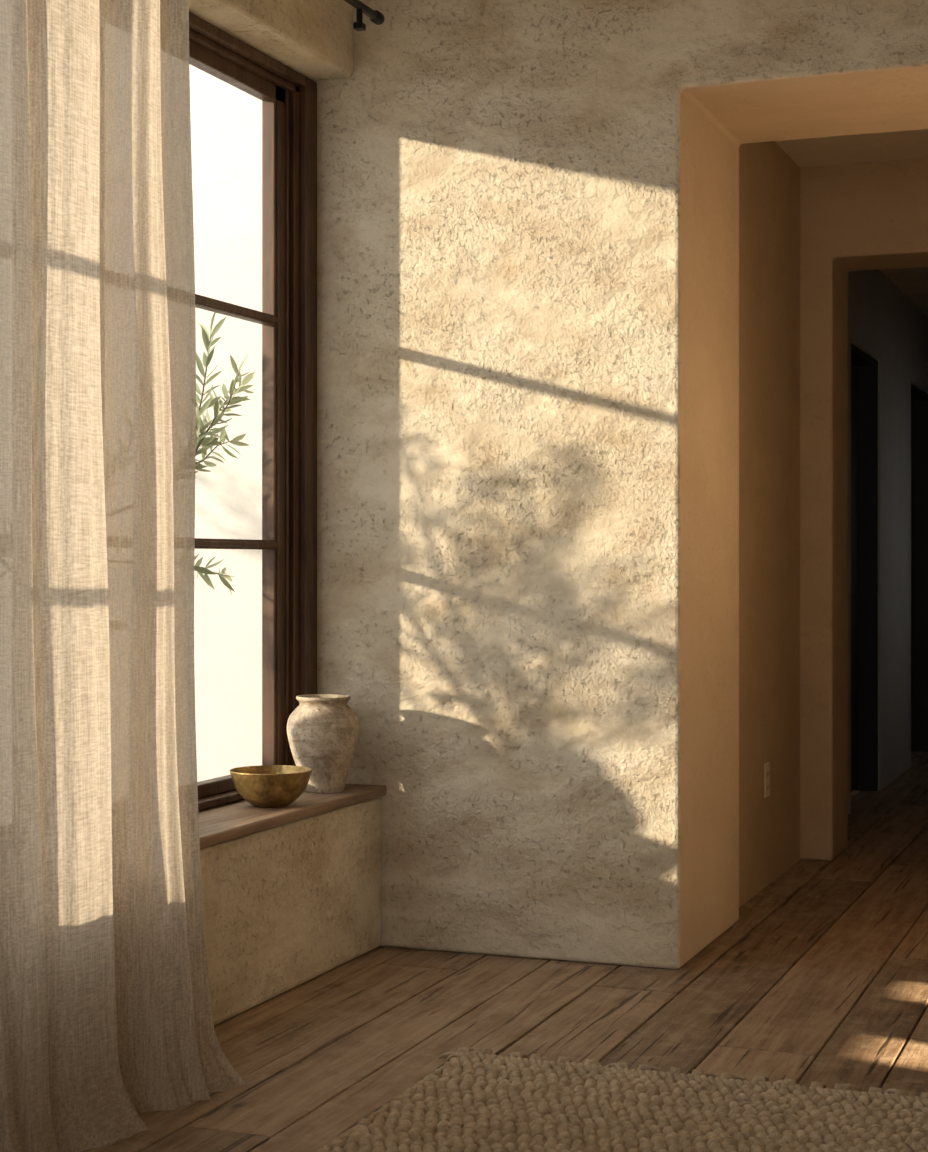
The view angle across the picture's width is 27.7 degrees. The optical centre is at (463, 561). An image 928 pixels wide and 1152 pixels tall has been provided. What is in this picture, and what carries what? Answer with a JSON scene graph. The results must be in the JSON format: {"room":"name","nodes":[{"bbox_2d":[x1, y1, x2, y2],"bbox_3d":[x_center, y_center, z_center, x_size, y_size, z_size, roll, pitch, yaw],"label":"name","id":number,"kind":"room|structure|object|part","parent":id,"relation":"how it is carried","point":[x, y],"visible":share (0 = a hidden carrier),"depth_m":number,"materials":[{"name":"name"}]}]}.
{"room":"traditional dwelling","nodes":[
{"label":"traditional dwelling","id":0,"kind":"room"},
{"bbox_2d":[189,64,261,781],"bbox_3d":[-3.199,-0.900,7.891,6.659,4.400,0.200,0,0,21],"label":"sky","id":1,"kind":"structure","parent":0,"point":[226,120],"depth_m":6.89,"materials":[{"name":"paint"}]},
{"bbox_2d":[189,0,380,1025],"bbox_3d":[-1.672,-0.350,2.066,0.340,2.900,7.200,0,0,21],"label":"wall","id":2,"kind":"structure","parent":0,"point":[285,906],"depth_m":4.88,"materials":[{"name":"paint"}]},
{"bbox_2d":[189,12,316,809],"bbox_3d":[-0.917,-0.378,4.294,0.105,2.021,2.498,0,0,21],"label":"window","id":3,"kind":"structure","parent":2,"relation":"in","point":[307,87],"depth_m":5.32,"materials":[{"name":"brown wood"}]},
{"bbox_2d":[195,90,288,764],"bbox_3d":[-0.894,-0.372,4.314,0.013,1.971,2.205,0,0,21],"label":"sash","id":4,"kind":"object","parent":3,"relation":"attached to","point":[277,320],"visible":0.36,"depth_m":5.28,"materials":[{"name":"brown wood"}]},
{"bbox_3d":[-0.922,-0.372,4.296,0.074,1.971,2.350,0,0,21],"label":"sash","id":5,"kind":"part","parent":3,"relation":"part of","materials":[{"name":"brown wood"}]},
{"bbox_2d":[198,784,386,848],"bbox_3d":[-0.827,0.651,4.259,0.349,0.028,2.498,0,0,21],"label":"window sill","id":6,"kind":"structure","parent":2,"relation":"attached to","point":[226,822],"depth_m":4.81,"materials":[{"name":"brown wood"}]},
{"bbox_2d":[229,765,311,807],"bbox_3d":[-0.505,0.590,4.912,0.216,0.094,0.216,0,0,21],"label":"brass bowl","id":7,"kind":"object","parent":6,"relation":"on","point":[264,786],"visible":1,"depth_m":4.84,"materials":[{"name":"gold metal"}]},
{"bbox_2d":[287,694,359,792],"bbox_3d":[-0.391,0.505,5.228,0.202,0.264,0.202,0,0,15],"label":"ceramic vase","id":8,"kind":"object","parent":6,"relation":"on","point":[323,731],"visible":0.97,"depth_m":5.16,"materials":[{"name":"beige ceramic"}]},
{"bbox_2d":[344,0,384,30],"bbox_3d":[-0.785,-1.419,3.807,0.254,0.092,2.585,0,0,21],"label":"curtain rod","id":9,"kind":"object","parent":2,"relation":"attached to","point":[375,16],"visible":1,"depth_m":4.85,"materials":[{"name":"metal"}]},
{"bbox_2d":[0,0,247,1151],"bbox_3d":[-0.825,-0.163,3.314,0.270,2.518,1.436,0,0,20],"label":"linen curtain","id":10,"kind":"object","parent":9,"relation":"hanging from","point":[106,1018],"visible":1,"depth_m":3.61,"materials":[{"name":"beige fabric"}]},
{"bbox_3d":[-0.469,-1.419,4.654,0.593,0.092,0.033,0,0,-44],"label":"bracket plate","id":11,"kind":"part","parent":9,"relation":"part of","materials":[{"name":"metal"}]},
{"bbox_3d":[-0.688,-1.435,3.752,0.022,0.022,2.550,0,0,21],"label":"rod","id":12,"kind":"part","parent":9,"relation":"part of","materials":[{"name":"metal"}]},
{"bbox_2d":[80,752,927,1151],"bbox_3d":[1.603,1.125,5.073,4.320,0.050,15.550,0,0,21],"label":"floor","id":13,"kind":"structure","parent":0,"point":[821,975],"depth_m":4.61,"materials":[{"name":"brown wood"}]},
{"bbox_2d":[317,1047,927,1151],"bbox_3d":[0.761,1.082,2.981,2.358,0.035,1.745,0,0,21],"label":"woven rug","id":14,"kind":"object","parent":13,"relation":"on","point":[483,1100],"visible":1,"depth_m":3.69,"materials":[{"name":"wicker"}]},
{"bbox_2d":[315,0,927,968],"bbox_3d":[1.600,-0.350,5.067,4.320,2.900,0.738,0,0,21],"label":"wall","id":15,"kind":"structure","parent":0,"point":[528,210],"depth_m":5.23,"materials":[{"name":"paint"}]},
{"bbox_2d":[739,141,927,907],"bbox_3d":[1.665,-0.200,8.359,0.218,2.600,5.464,0,0,21],"label":"wall","id":16,"kind":"structure","parent":0,"point":[769,179],"depth_m":6.65,"materials":[{"name":"paint"}]},
{"bbox_2d":[764,762,769,797],"bbox_3d":[1.027,0.738,6.367,0.007,0.115,0.070,0,0,21],"label":"wall outlet","id":17,"kind":"object","parent":16,"relation":"attached to","point":[766,765],"visible":1,"depth_m":6.35,"materials":[{"name":"plastic"}]},
{"bbox_2d":[851,344,877,790],"bbox_3d":[1.769,0.066,8.669,0.152,2.066,0.846,0,0,21],"label":"door","id":18,"kind":"structure","parent":16,"relation":"attached to","point":[867,366],"depth_m":9.02,"materials":[{"name":"paint"}]},
{"bbox_2d":[911,400,912,749],"bbox_3d":[2.439,0.075,10.527,0.040,2.025,0.796,0,0,21],"label":"leaf","id":19,"kind":"object","parent":16,"relation":"attached to","point":[911,400],"visible":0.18,"depth_m":10.89,"materials":[{"name":"paint"}]},
{"bbox_2d":[911,423,911,717],"bbox_3d":[2.461,0.050,10.519,0.008,1.700,0.616,0,0,21],"label":"panels","id":20,"kind":"object","parent":19,"relation":"attached to","point":[911,423],"visible":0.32,"depth_m":10.79,"materials":[{"name":"paint"}]},
{"bbox_2d":[911,383,927,751],"bbox_3d":[2.472,0.066,10.515,0.152,2.066,0.856,0,0,21],"label":"door frame","id":21,"kind":"structure","parent":16,"relation":"attached to","point":[919,398],"depth_m":10.88,"materials":[{"name":"paint"}]},
{"bbox_2d":[775,129,927,316],"bbox_3d":[1.611,-1.675,5.096,4.320,0.550,15.600,0,0,21],"label":"ceiling","id":22,"kind":"structure","parent":0,"point":[908,144],"depth_m":6.70,"materials":[{"name":"paint"}]},
{"bbox_2d":[800,158,927,860],"bbox_3d":[1.896,-0.200,6.882,1.700,2.600,0.360,0,0,21],"label":"wall","id":23,"kind":"structure","parent":0,"point":[873,215],"depth_m":6.92,"materials":[{"name":"paint"}]},
{"label":"outside","id":24,"kind":"structure","parent":0,"visible":0},
{"bbox_3d":[-6.933,1.350,7.922,13.658,0.100,18.000,0,0,21],"label":"ground","id":25,"kind":"structure","parent":24,"visible":0},
{"bbox_2d":[194,312,255,593],"bbox_3d":[-2.061,0.229,5.356,2.559,2.195,2.021,0,0,21],"label":"tree","id":26,"kind":"object","parent":25,"relation":"on","point":[205,442],"visible":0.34,"depth_m":5.44,"materials":[{"name":"green plant"}]}
]}

